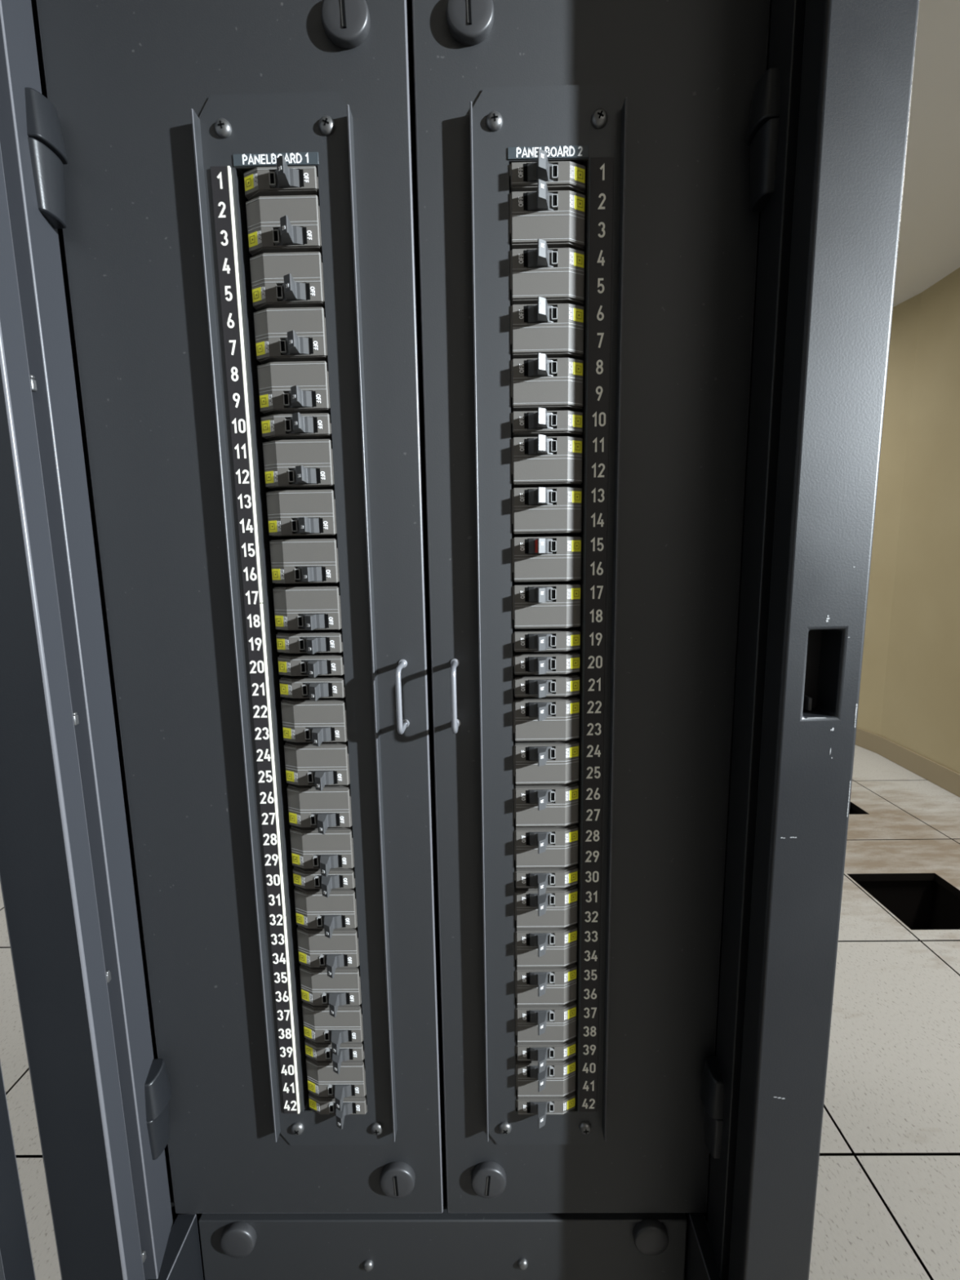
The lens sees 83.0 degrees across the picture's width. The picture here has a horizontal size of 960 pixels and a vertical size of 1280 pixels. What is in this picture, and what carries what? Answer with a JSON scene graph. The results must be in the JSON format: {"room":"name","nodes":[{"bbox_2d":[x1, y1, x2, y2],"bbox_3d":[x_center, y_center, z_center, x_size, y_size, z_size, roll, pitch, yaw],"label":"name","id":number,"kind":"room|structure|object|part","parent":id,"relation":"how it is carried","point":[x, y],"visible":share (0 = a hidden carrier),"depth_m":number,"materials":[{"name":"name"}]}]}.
{"room":"data center","nodes":[
{"label":"data center","id":0,"kind":"room"},
{"bbox_2d":[0,744,959,1279],"bbox_3d":[0.452,1.152,1.720,9.139,0.420,9.748,-1,8,1],"label":"floor","id":1,"kind":"structure","parent":0,"point":[887,1206],"depth_m":1.29,"materials":[{"name":"tile"}]},
{"bbox_2d":[0,0,919,1279],"bbox_3d":[-0.065,0.116,0.536,0.654,1.986,1.463,-1,8,1],"label":"tall cabinet","id":2,"kind":"object","parent":1,"relation":"on","point":[766,144],"visible":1,"depth_m":0.42,"materials":[{"name":"grey metal"}]},
{"bbox_3d":[-0.385,0.175,0.102,0.022,1.963,0.581,-1,8,1],"label":"door","id":3,"kind":"part","parent":2,"relation":"part of","materials":[{"name":"black paint"}]},
{"bbox_3d":[-0.324,0.131,0.400,0.054,1.963,0.026,-1,8,1],"label":"post","id":4,"kind":"part","parent":2,"relation":"part of","materials":[{"name":"grey metal"}]},
{"bbox_3d":[-0.321,0.124,0.444,0.050,1.963,0.044,-1,8,1],"label":"frame","id":5,"kind":"part","parent":2,"relation":"part of","materials":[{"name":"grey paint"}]},
{"bbox_3d":[-0.179,-0.117,0.442,0.264,1.370,0.018,-1,8,1],"label":"door","id":6,"kind":"part","parent":2,"relation":"part of","materials":[{"name":"grey paint"}]},
{"bbox_2d":[191,91,397,1145],"bbox_3d":[-0.142,0.045,0.450,0.112,0.885,0.012,-1,8,1],"label":"panelboard","id":7,"kind":"object","parent":2,"relation":"attached to","point":[231,133],"visible":1,"depth_m":0.44,"materials":[{"name":"black paint"}]},
{"bbox_3d":[-0.149,-0.351,0.396,0.062,0.008,0.001,-1,8,1],"label":"name plate","id":8,"kind":"part","parent":7,"relation":"part of","materials":[{"name":"grey"}]},
{"bbox_2d":[244,155,319,200],"bbox_3d":[-0.147,-0.340,0.406,0.056,0.016,0.049,-1,8,1],"label":"circuit breaker","id":9,"kind":"object","parent":7,"relation":"attached to","point":[282,180],"visible":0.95,"depth_m":0.40,"materials":[{"name":"grey plastic"}]},
{"bbox_2d":[253,173,257,187],"bbox_3d":[-0.165,-0.337,0.398,0.004,0.008,0.001,3,9,25],"label":"print","id":10,"kind":"object","parent":9,"relation":"on","point":[255,175],"depth_m":0.40,"materials":[{"name":"white"}]},
{"bbox_2d":[245,195,322,256],"bbox_3d":[-0.147,-0.311,0.410,0.056,0.035,0.049,-1,8,1],"label":"circuit breaker","id":11,"kind":"object","parent":7,"relation":"attached to","point":[275,224],"visible":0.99,"depth_m":0.40,"materials":[{"name":"grey plastic"}]},
{"bbox_2d":[257,231,261,244],"bbox_3d":[-0.164,-0.299,0.404,0.004,0.008,0.001,3,9,25],"label":"print","id":12,"kind":"object","parent":11,"relation":"attached to","point":[259,233],"depth_m":0.40,"materials":[{"name":"white"}]},
{"bbox_2d":[249,251,324,311],"bbox_3d":[-0.146,-0.273,0.416,0.056,0.035,0.049,-1,8,1],"label":"circuit breaker","id":13,"kind":"object","parent":7,"relation":"attached to","point":[282,279],"visible":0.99,"depth_m":0.41,"materials":[{"name":"grey plastic"}]},
{"bbox_2d":[261,286,265,299],"bbox_3d":[-0.164,-0.262,0.409,0.004,0.008,0.001,3,9,25],"label":"print","id":14,"kind":"object","parent":13,"relation":"attached to","point":[263,288],"depth_m":0.41,"materials":[{"name":"white"}]},
{"bbox_2d":[253,306,328,364],"bbox_3d":[-0.145,-0.235,0.421,0.056,0.035,0.049,-1,8,1],"label":"circuit breaker","id":15,"kind":"object","parent":7,"relation":"attached to","point":[281,334],"visible":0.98,"depth_m":0.41,"materials":[{"name":"grey plastic"}]},
{"bbox_2d":[264,341,268,353],"bbox_3d":[-0.163,-0.224,0.414,0.004,0.008,0.001,3,9,25],"label":"print","id":16,"kind":"object","parent":15,"relation":"attached to","point":[266,343],"depth_m":0.41,"materials":[{"name":"white paper"}]},
{"bbox_2d":[257,360,330,416],"bbox_3d":[-0.145,-0.197,0.427,0.056,0.035,0.049,-1,8,1],"label":"circuit breaker","id":17,"kind":"object","parent":7,"relation":"attached to","point":[284,387],"visible":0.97,"depth_m":0.42,"materials":[{"name":"grey plastic"}]},
{"bbox_2d":[268,394,272,405],"bbox_3d":[-0.162,-0.186,0.420,0.004,0.008,0.001,3,9,25],"label":"print","id":18,"kind":"object","parent":17,"relation":"attached to","point":[270,396],"depth_m":0.42,"materials":[{"name":"white"}]},
{"bbox_2d":[261,412,332,441],"bbox_3d":[-0.144,-0.169,0.431,0.056,0.016,0.049,-1,8,1],"label":"circuit breaker","id":19,"kind":"object","parent":7,"relation":"attached to","point":[295,426],"visible":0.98,"depth_m":0.42,"materials":[{"name":"grey plastic"}]},
{"bbox_2d":[270,420,274,431],"bbox_3d":[-0.162,-0.167,0.423,0.004,0.008,0.001,3,9,25],"label":"print","id":20,"kind":"object","parent":19,"relation":"on","point":[272,422],"depth_m":0.42,"materials":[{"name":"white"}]},
{"bbox_2d":[262,439,334,490],"bbox_3d":[-0.144,-0.141,0.435,0.056,0.035,0.049,-1,8,1],"label":"circuit breaker","id":21,"kind":"object","parent":7,"relation":"attached to","point":[301,464],"visible":0.98,"depth_m":0.42,"materials":[{"name":"grey plastic"}]},
{"bbox_2d":[273,471,277,482],"bbox_3d":[-0.161,-0.129,0.428,0.004,0.008,0.001,3,9,25],"label":"print","id":22,"kind":"object","parent":21,"relation":"attached to","point":[275,473],"depth_m":0.43,"materials":[{"name":"white"}]},
{"bbox_2d":[266,489,337,537],"bbox_3d":[-0.143,-0.103,0.441,0.056,0.035,0.049,-1,8,1],"label":"circuit breaker","id":23,"kind":"object","parent":7,"relation":"attached to","point":[291,513],"visible":0.98,"depth_m":0.43,"materials":[{"name":"grey plastic"}]},
{"bbox_2d":[276,520,280,531],"bbox_3d":[-0.161,-0.091,0.434,0.004,0.008,0.001,3,9,25],"label":"print","id":24,"kind":"object","parent":23,"relation":"attached to","point":[278,522],"depth_m":0.43,"materials":[{"name":"white paper"}]},
{"bbox_2d":[269,538,339,583],"bbox_3d":[-0.143,-0.065,0.446,0.056,0.035,0.049,-1,8,1],"label":"circuit breaker","id":25,"kind":"object","parent":7,"relation":"attached to","point":[302,561],"visible":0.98,"depth_m":0.44,"materials":[{"name":"grey plastic"}]},
{"bbox_2d":[280,568,284,579],"bbox_3d":[-0.160,-0.053,0.439,0.004,0.008,0.001,3,9,25],"label":"print","id":26,"kind":"object","parent":25,"relation":"attached to","point":[282,571],"depth_m":0.44,"materials":[{"name":"white"}]},
{"bbox_2d":[272,585,342,630],"bbox_3d":[-0.142,-0.027,0.452,0.056,0.035,0.049,-1,8,1],"label":"circuit breaker","id":27,"kind":"object","parent":7,"relation":"attached to","point":[296,607],"visible":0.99,"depth_m":0.44,"materials":[{"name":"grey plastic"}]},
{"bbox_2d":[275,628,342,653],"bbox_3d":[-0.142,0.002,0.456,0.056,0.016,0.049,-1,8,1],"label":"circuit breaker","id":28,"kind":"object","parent":7,"relation":"attached to","point":[308,642],"visible":0.98,"depth_m":0.45,"materials":[{"name":"grey plastic"}]},
{"bbox_2d":[284,639,288,649],"bbox_3d":[-0.159,0.004,0.447,0.004,0.008,0.001,3,9,25],"label":"print","id":29,"kind":"object","parent":28,"relation":"on","point":[286,641],"depth_m":0.45,"materials":[{"name":"white plastic"}]},
{"bbox_2d":[277,651,344,677],"bbox_3d":[-0.141,0.021,0.459,0.056,0.016,0.049,-1,8,1],"label":"circuit breaker","id":30,"kind":"object","parent":7,"relation":"attached to","point":[312,665],"visible":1,"depth_m":0.45,"materials":[{"name":"grey plastic"}]},
{"bbox_2d":[286,662,290,672],"bbox_3d":[-0.159,0.023,0.450,0.004,0.008,0.001,3,9,25],"label":"print","id":31,"kind":"object","parent":30,"relation":"on","point":[288,664],"depth_m":0.45,"materials":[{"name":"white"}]},
{"bbox_2d":[279,674,345,701],"bbox_3d":[-0.141,0.040,0.461,0.056,0.016,0.049,-1,8,1],"label":"circuit breaker","id":32,"kind":"object","parent":7,"relation":"attached to","point":[291,686],"visible":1,"depth_m":0.45,"materials":[{"name":"grey plastic"}]},
{"bbox_2d":[280,697,347,746],"bbox_3d":[-0.141,0.068,0.465,0.056,0.035,0.049,-1,8,1],"label":"circuit breaker","id":33,"kind":"object","parent":7,"relation":"attached to","point":[319,721],"visible":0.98,"depth_m":0.46,"materials":[{"name":"grey plastic"}]},
{"bbox_2d":[284,741,350,791],"bbox_3d":[-0.140,0.106,0.471,0.056,0.035,0.049,-1,8,1],"label":"circuit breaker","id":34,"kind":"object","parent":7,"relation":"attached to","point":[306,763],"visible":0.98,"depth_m":0.46,"materials":[{"name":"grey plastic"}]},
{"bbox_2d":[286,783,352,834],"bbox_3d":[-0.139,0.144,0.476,0.056,0.035,0.049,-1,8,1],"label":"circuit breaker","id":35,"kind":"object","parent":7,"relation":"attached to","point":[308,806],"visible":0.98,"depth_m":0.47,"materials":[{"name":"grey plastic"}]},
{"bbox_2d":[297,814,300,824],"bbox_3d":[-0.157,0.155,0.469,0.004,0.008,0.001,3,9,25],"label":"print","id":36,"kind":"object","parent":35,"relation":"attached to","point":[298,815],"depth_m":0.47,"materials":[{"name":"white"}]},
{"bbox_2d":[289,825,354,876],"bbox_3d":[-0.139,0.182,0.482,0.056,0.035,0.049,-1,8,1],"label":"circuit breaker","id":37,"kind":"object","parent":7,"relation":"attached to","point":[310,848],"visible":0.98,"depth_m":0.47,"materials":[{"name":"grey plastic"}]},
{"bbox_2d":[292,866,355,897],"bbox_3d":[-0.138,0.210,0.486,0.056,0.016,0.049,-1,8,1],"label":"circuit breaker","id":38,"kind":"object","parent":7,"relation":"attached to","point":[306,878],"visible":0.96,"depth_m":0.48,"materials":[{"name":"grey plastic"}]},
{"bbox_2d":[293,885,357,938],"bbox_3d":[-0.138,0.239,0.490,0.056,0.035,0.049,-1,8,1],"label":"circuit breaker","id":39,"kind":"object","parent":7,"relation":"attached to","point":[313,910],"visible":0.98,"depth_m":0.48,"materials":[{"name":"grey plastic"}]},
{"bbox_2d":[297,924,359,977],"bbox_3d":[-0.137,0.277,0.496,0.056,0.035,0.049,-1,8,1],"label":"circuit breaker","id":40,"kind":"object","parent":7,"relation":"attached to","point":[315,949],"visible":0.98,"depth_m":0.49,"materials":[{"name":"grey plastic"}]},
{"bbox_2d":[299,963,361,1017],"bbox_3d":[-0.137,0.314,0.501,0.056,0.035,0.049,-1,8,1],"label":"circuit breaker","id":41,"kind":"object","parent":7,"relation":"attached to","point":[317,988],"visible":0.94,"depth_m":0.49,"materials":[{"name":"grey plastic"}]},
{"bbox_2d":[302,1000,363,1055],"bbox_3d":[-0.136,0.352,0.507,0.056,0.035,0.049,-1,8,1],"label":"circuit breaker","id":42,"kind":"object","parent":7,"relation":"attached to","point":[319,1026],"visible":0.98,"depth_m":0.50,"materials":[{"name":"grey plastic"}]},
{"bbox_2d":[304,1038,364,1074],"bbox_3d":[-0.136,0.381,0.511,0.056,0.016,0.049,-1,8,1],"label":"circuit breaker","id":43,"kind":"object","parent":7,"relation":"attached to","point":[318,1051],"visible":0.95,"depth_m":0.50,"materials":[{"name":"grey plastic"}]},
{"bbox_2d":[306,1056,366,1111],"bbox_3d":[-0.135,0.409,0.515,0.056,0.035,0.049,-1,8,1],"label":"circuit breaker","id":44,"kind":"object","parent":7,"relation":"attached to","point":[322,1081],"visible":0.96,"depth_m":0.51,"materials":[{"name":"grey plastic"}]},
{"bbox_2d":[308,1091,367,1128],"bbox_3d":[-0.135,0.438,0.519,0.056,0.016,0.049,-1,8,1],"label":"circuit breaker","id":45,"kind":"object","parent":7,"relation":"attached to","point":[351,1104],"visible":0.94,"depth_m":0.51,"materials":[{"name":"grey plastic"}]},
{"bbox_3d":[-0.064,0.047,0.441,0.007,0.059,0.031,-1,8,1],"label":"pull handle","id":46,"kind":"part","parent":2,"relation":"part of","materials":[{"name":"silver metal"}]},
{"bbox_3d":[-0.034,0.813,0.575,0.480,0.495,0.018,-1,8,1],"label":"panel","id":47,"kind":"part","parent":2,"relation":"part of","materials":[{"name":"grey metal"}]},
{"bbox_3d":[-0.021,0.046,0.441,0.007,0.059,0.031,-1,8,1],"label":"pull handle","id":48,"kind":"part","parent":2,"relation":"part of","materials":[{"name":"silver metal"}]},
{"bbox_2d":[469,84,627,1145],"bbox_3d":[0.055,0.042,0.447,0.111,0.885,0.012,-1,8,1],"label":"panelboard","id":49,"kind":"object","parent":2,"relation":"attached to","point":[569,122],"visible":1,"depth_m":0.43,"materials":[{"name":"black paint"}]},
{"bbox_2d":[515,1089,575,1128],"bbox_3d":[0.062,0.436,0.517,0.056,0.016,0.049,-1,8,1],"label":"circuit breaker","id":50,"kind":"object","parent":49,"relation":"attached to","point":[541,1106],"visible":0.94,"depth_m":0.51,"materials":[{"name":"grey plastic"}]},
{"bbox_2d":[515,1036,576,1097],"bbox_3d":[0.062,0.408,0.512,0.056,0.035,0.049,-1,8,1],"label":"circuit breaker","id":51,"kind":"object","parent":49,"relation":"attached to","point":[557,1079],"visible":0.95,"depth_m":0.50,"materials":[{"name":"grey plastic"}]},
{"bbox_2d":[515,1031,576,1073],"bbox_3d":[0.061,0.379,0.508,0.056,0.016,0.049,-1,8,1],"label":"circuit breaker","id":52,"kind":"object","parent":49,"relation":"attached to","point":[540,1052],"visible":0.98,"depth_m":0.50,"materials":[{"name":"grey plastic"}]},
{"bbox_2d":[515,997,576,1042],"bbox_3d":[0.061,0.351,0.504,0.056,0.035,0.049,-1,8,1],"label":"circuit breaker","id":53,"kind":"object","parent":49,"relation":"attached to","point":[533,1023],"visible":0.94,"depth_m":0.49,"materials":[{"name":"grey plastic"}]},
{"bbox_2d":[514,917,577,967],"bbox_3d":[0.060,0.275,0.493,0.056,0.035,0.049,-1,8,1],"label":"circuit breaker","id":54,"kind":"object","parent":49,"relation":"attached to","point":[550,946],"visible":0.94,"depth_m":0.48,"materials":[{"name":"grey plastic"}]},
{"bbox_2d":[564,933,568,943],"bbox_3d":[0.077,0.266,0.483,0.004,0.008,0.001,-5,9,-24],"label":"print","id":55,"kind":"object","parent":54,"relation":"on","point":[566,935],"depth_m":0.48,"materials":[{"name":"white"}]},
{"bbox_2d":[515,960,577,1004],"bbox_3d":[0.060,0.313,0.499,0.056,0.035,0.049,-1,8,1],"label":"circuit breaker","id":56,"kind":"object","parent":49,"relation":"attached to","point":[534,985],"visible":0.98,"depth_m":0.49,"materials":[{"name":"grey plastic"}]},
{"bbox_2d":[514,880,577,928],"bbox_3d":[0.059,0.237,0.488,0.056,0.035,0.049,-1,8,1],"label":"circuit breaker","id":57,"kind":"object","parent":49,"relation":"attached to","point":[558,907],"visible":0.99,"depth_m":0.48,"materials":[{"name":"grey plastic"}]},
{"bbox_2d":[514,860,577,895],"bbox_3d":[0.059,0.209,0.484,0.056,0.016,0.049,-1,8,1],"label":"circuit breaker","id":58,"kind":"object","parent":49,"relation":"attached to","point":[541,878],"visible":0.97,"depth_m":0.47,"materials":[{"name":"grey plastic"}]},
{"bbox_2d":[564,874,568,884],"bbox_3d":[0.076,0.209,0.475,0.004,0.008,0.001,-5,9,-24],"label":"print","id":59,"kind":"object","parent":58,"relation":"on","point":[566,876],"depth_m":0.47,"materials":[{"name":"white paper"}]},
{"bbox_2d":[513,815,578,867],"bbox_3d":[0.058,0.180,0.480,0.056,0.035,0.049,-1,8,1],"label":"circuit breaker","id":60,"kind":"object","parent":49,"relation":"attached to","point":[539,846],"visible":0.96,"depth_m":0.47,"materials":[{"name":"grey plastic"}]},
{"bbox_2d":[565,832,568,842],"bbox_3d":[0.075,0.171,0.469,0.004,0.008,0.001,-5,9,-24],"label":"print","id":61,"kind":"object","parent":60,"relation":"on","point":[566,833],"depth_m":0.47,"materials":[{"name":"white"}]},
{"bbox_2d":[513,776,578,826],"bbox_3d":[0.058,0.142,0.474,0.056,0.035,0.049,-1,8,1],"label":"circuit breaker","id":62,"kind":"object","parent":49,"relation":"attached to","point":[534,805],"visible":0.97,"depth_m":0.47,"materials":[{"name":"grey plastic"}]},
{"bbox_2d":[512,692,579,741],"bbox_3d":[0.056,0.067,0.463,0.056,0.035,0.049,-1,8,1],"label":"circuit breaker","id":63,"kind":"object","parent":49,"relation":"attached to","point":[535,718],"visible":0.98,"depth_m":0.45,"materials":[{"name":"grey plastic"}]},
{"bbox_2d":[566,703,569,713],"bbox_3d":[0.074,0.057,0.453,0.004,0.008,0.001,-5,9,-24],"label":"print","id":64,"kind":"object","parent":63,"relation":"on","point":[567,704],"depth_m":0.45,"materials":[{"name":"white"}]},
{"bbox_2d":[513,735,579,784],"bbox_3d":[0.057,0.104,0.469,0.056,0.035,0.049,-1,8,1],"label":"circuit breaker","id":65,"kind":"object","parent":49,"relation":"attached to","point":[535,762],"visible":0.98,"depth_m":0.46,"materials":[{"name":"grey plastic"}]},
{"bbox_2d":[512,671,580,697],"bbox_3d":[0.056,0.038,0.459,0.056,0.016,0.049,-1,8,1],"label":"circuit breaker","id":66,"kind":"object","parent":49,"relation":"attached to","point":[540,686],"visible":0.99,"depth_m":0.45,"materials":[{"name":"grey plastic"}]},
{"bbox_2d":[566,680,570,691],"bbox_3d":[0.073,0.038,0.450,0.004,0.008,0.001,-5,9,-24],"label":"print","id":67,"kind":"object","parent":66,"relation":"on","point":[568,682],"depth_m":0.45,"materials":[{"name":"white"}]},
{"bbox_2d":[512,649,580,675],"bbox_3d":[0.056,0.019,0.456,0.056,0.016,0.049,-1,8,1],"label":"circuit breaker","id":68,"kind":"object","parent":49,"relation":"attached to","point":[526,662],"visible":0.98,"depth_m":0.45,"materials":[{"name":"grey plastic"}]},
{"bbox_2d":[566,658,570,668],"bbox_3d":[0.073,0.019,0.447,0.004,0.008,0.001,-5,9,-24],"label":"print","id":69,"kind":"object","parent":68,"relation":"on","point":[568,660],"depth_m":0.45,"materials":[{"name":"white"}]},
{"bbox_2d":[512,626,580,652],"bbox_3d":[0.055,0.000,0.454,0.056,0.016,0.049,-1,8,1],"label":"circuit breaker","id":70,"kind":"object","parent":49,"relation":"attached to","point":[557,639],"visible":0.99,"depth_m":0.44,"materials":[{"name":"grey plastic"}]},
{"bbox_2d":[566,635,570,645],"bbox_3d":[0.073,0.001,0.445,0.004,0.008,0.001,-5,9,-24],"label":"print","id":71,"kind":"object","parent":70,"relation":"on","point":[568,637],"depth_m":0.44,"materials":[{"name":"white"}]},
{"bbox_2d":[511,582,581,628],"bbox_3d":[0.055,-0.028,0.449,0.056,0.035,0.049,-1,8,1],"label":"circuit breaker","id":72,"kind":"object","parent":49,"relation":"attached to","point":[548,605],"visible":1,"depth_m":0.44,"materials":[{"name":"grey plastic"}]},
{"bbox_2d":[511,536,582,582],"bbox_3d":[0.054,-0.066,0.444,0.056,0.035,0.049,-1,8,1],"label":"circuit breaker","id":73,"kind":"object","parent":49,"relation":"attached to","point":[552,558],"visible":1,"depth_m":0.43,"materials":[{"name":"grey plastic"}]},
{"bbox_2d":[567,540,571,551],"bbox_3d":[0.071,-0.075,0.434,0.004,0.008,0.001,-5,9,-24],"label":"print","id":74,"kind":"object","parent":73,"relation":"on","point":[569,542],"depth_m":0.43,"materials":[{"name":"white"}]},
{"bbox_2d":[511,487,582,535],"bbox_3d":[0.054,-0.104,0.438,0.056,0.035,0.049,-1,8,1],"label":"circuit breaker","id":75,"kind":"object","parent":49,"relation":"attached to","point":[535,510],"visible":1,"depth_m":0.43,"materials":[{"name":"grey plastic"}]},
{"bbox_2d":[568,491,571,502],"bbox_3d":[0.071,-0.113,0.428,0.004,0.008,0.001,-5,9,-24],"label":"print","id":76,"kind":"object","parent":75,"relation":"on","point":[569,492],"depth_m":0.43,"materials":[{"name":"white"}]},
{"bbox_2d":[511,434,582,488],"bbox_3d":[0.053,-0.142,0.433,0.056,0.035,0.049,-1,8,1],"label":"circuit breaker","id":77,"kind":"object","parent":49,"relation":"attached to","point":[541,460],"visible":0.99,"depth_m":0.42,"materials":[{"name":"grey plastic"}]},
{"bbox_2d":[568,440,572,451],"bbox_3d":[0.070,-0.151,0.423,0.004,0.008,0.001,-5,9,-24],"label":"print","id":78,"kind":"object","parent":77,"relation":"on","point":[570,442],"depth_m":0.42,"materials":[{"name":"white paper"}]},
{"bbox_2d":[511,408,582,439],"bbox_3d":[0.053,-0.170,0.429,0.056,0.016,0.049,-1,8,1],"label":"circuit breaker","id":79,"kind":"object","parent":49,"relation":"attached to","point":[542,421],"visible":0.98,"depth_m":0.42,"materials":[{"name":"grey plastic"}]},
{"bbox_2d":[568,414,572,426],"bbox_3d":[0.070,-0.170,0.420,0.004,0.008,0.001,-5,9,-24],"label":"print","id":80,"kind":"object","parent":79,"relation":"on","point":[570,416],"depth_m":0.42,"materials":[{"name":"white"}]},
{"bbox_2d":[510,352,583,413],"bbox_3d":[0.052,-0.199,0.425,0.056,0.035,0.049,-1,8,1],"label":"circuit breaker","id":81,"kind":"object","parent":49,"relation":"attached to","point":[553,384],"visible":0.98,"depth_m":0.42,"materials":[{"name":"grey plastic"}]},
{"bbox_2d":[568,361,573,373],"bbox_3d":[0.069,-0.208,0.414,0.004,0.008,0.001,-5,9,-24],"label":"print","id":82,"kind":"object","parent":81,"relation":"on","point":[571,363],"depth_m":0.41,"materials":[{"name":"white paper"}]},
{"bbox_2d":[509,238,584,306],"bbox_3d":[0.051,-0.275,0.414,0.056,0.035,0.049,-1,8,1],"label":"circuit breaker","id":83,"kind":"object","parent":49,"relation":"attached to","point":[556,275],"visible":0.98,"depth_m":0.41,"materials":[{"name":"grey plastic"}]},
{"bbox_2d":[569,252,573,265],"bbox_3d":[0.068,-0.284,0.403,0.004,0.008,0.001,-5,9,-24],"label":"print","id":84,"kind":"object","parent":83,"relation":"on","point":[571,254],"depth_m":0.40,"materials":[{"name":"white"}]},
{"bbox_2d":[510,296,584,362],"bbox_3d":[0.051,-0.237,0.419,0.056,0.035,0.049,-1,8,1],"label":"circuit breaker","id":85,"kind":"object","parent":49,"relation":"attached to","point":[551,330],"visible":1,"depth_m":0.41,"materials":[{"name":"grey plastic"}]},
{"bbox_2d":[568,307,573,319],"bbox_3d":[0.069,-0.246,0.409,0.004,0.008,0.001,-5,9,-24],"label":"print","id":86,"kind":"object","parent":85,"relation":"on","point":[571,309],"depth_m":0.41,"materials":[{"name":"white"}]},
{"bbox_2d":[509,178,585,254],"bbox_3d":[0.050,-0.313,0.408,0.056,0.035,0.049,-1,8,1],"label":"circuit breaker","id":87,"kind":"object","parent":49,"relation":"attached to","point":[557,218],"visible":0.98,"depth_m":0.40,"materials":[{"name":"grey plastic"}]},
{"bbox_2d":[569,194,573,208],"bbox_3d":[0.068,-0.322,0.398,0.004,0.008,0.001,-5,9,-24],"label":"print","id":88,"kind":"object","parent":87,"relation":"on","point":[571,196],"depth_m":0.40,"materials":[{"name":"white"}]},
{"bbox_2d":[509,148,585,195],"bbox_3d":[0.050,-0.341,0.404,0.056,0.016,0.049,-1,8,1],"label":"circuit breaker","id":89,"kind":"object","parent":49,"relation":"attached to","point":[566,175],"visible":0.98,"depth_m":0.40,"materials":[{"name":"grey plastic"}]},
{"bbox_2d":[570,165,574,179],"bbox_3d":[0.067,-0.341,0.395,0.004,0.008,0.001,-5,9,-24],"label":"print","id":90,"kind":"object","parent":89,"relation":"on","point":[572,167],"depth_m":0.39,"materials":[{"name":"white"}]},
{"bbox_3d":[0.050,-0.354,0.394,0.059,0.008,0.001,-1,8,1],"label":"name plate","id":91,"kind":"part","parent":49,"relation":"part of","materials":[{"name":"grey metal"}]},
{"bbox_3d":[0.084,-0.120,0.439,0.252,1.370,0.018,-1,8,1],"label":"door","id":92,"kind":"part","parent":2,"relation":"part of","materials":[{"name":"grey paint"}]},
{"bbox_3d":[0.231,0.117,0.437,0.051,1.963,0.044,-1,8,1],"label":"frame","id":93,"kind":"part","parent":2,"relation":"part of","materials":[{"name":"black paint"}]},
{"bbox_3d":[0.233,0.123,0.393,0.054,1.963,0.026,-1,8,1],"label":"post","id":94,"kind":"part","parent":2,"relation":"part of","materials":[{"name":"grey metal"}]},
{"bbox_2d":[856,267,959,773],"bbox_3d":[2.292,-0.686,3.784,0.732,2.568,4.350,-1,8,1],"label":"wall","id":95,"kind":"structure","parent":0,"point":[909,697],"depth_m":2.93,"materials":[{"name":"beige paint"}]},
{"bbox_2d":[855,727,959,797],"bbox_3d":[2.236,0.529,3.970,0.213,0.112,4.367,-2,8,-4],"label":"baseboard","id":96,"kind":"structure","parent":95,"relation":"attached to","point":[947,779],"depth_m":2.98,"materials":[{"name":"beige wood"}]},
{"bbox_2d":[893,0,959,306],"bbox_3d":[0.642,-1.611,1.216,8.500,0.050,9.200,-1,8,1],"label":"ceiling","id":97,"kind":"structure","parent":0,"point":[929,244],"depth_m":1.92,"materials":[{"name":"white paint"}]}
]}

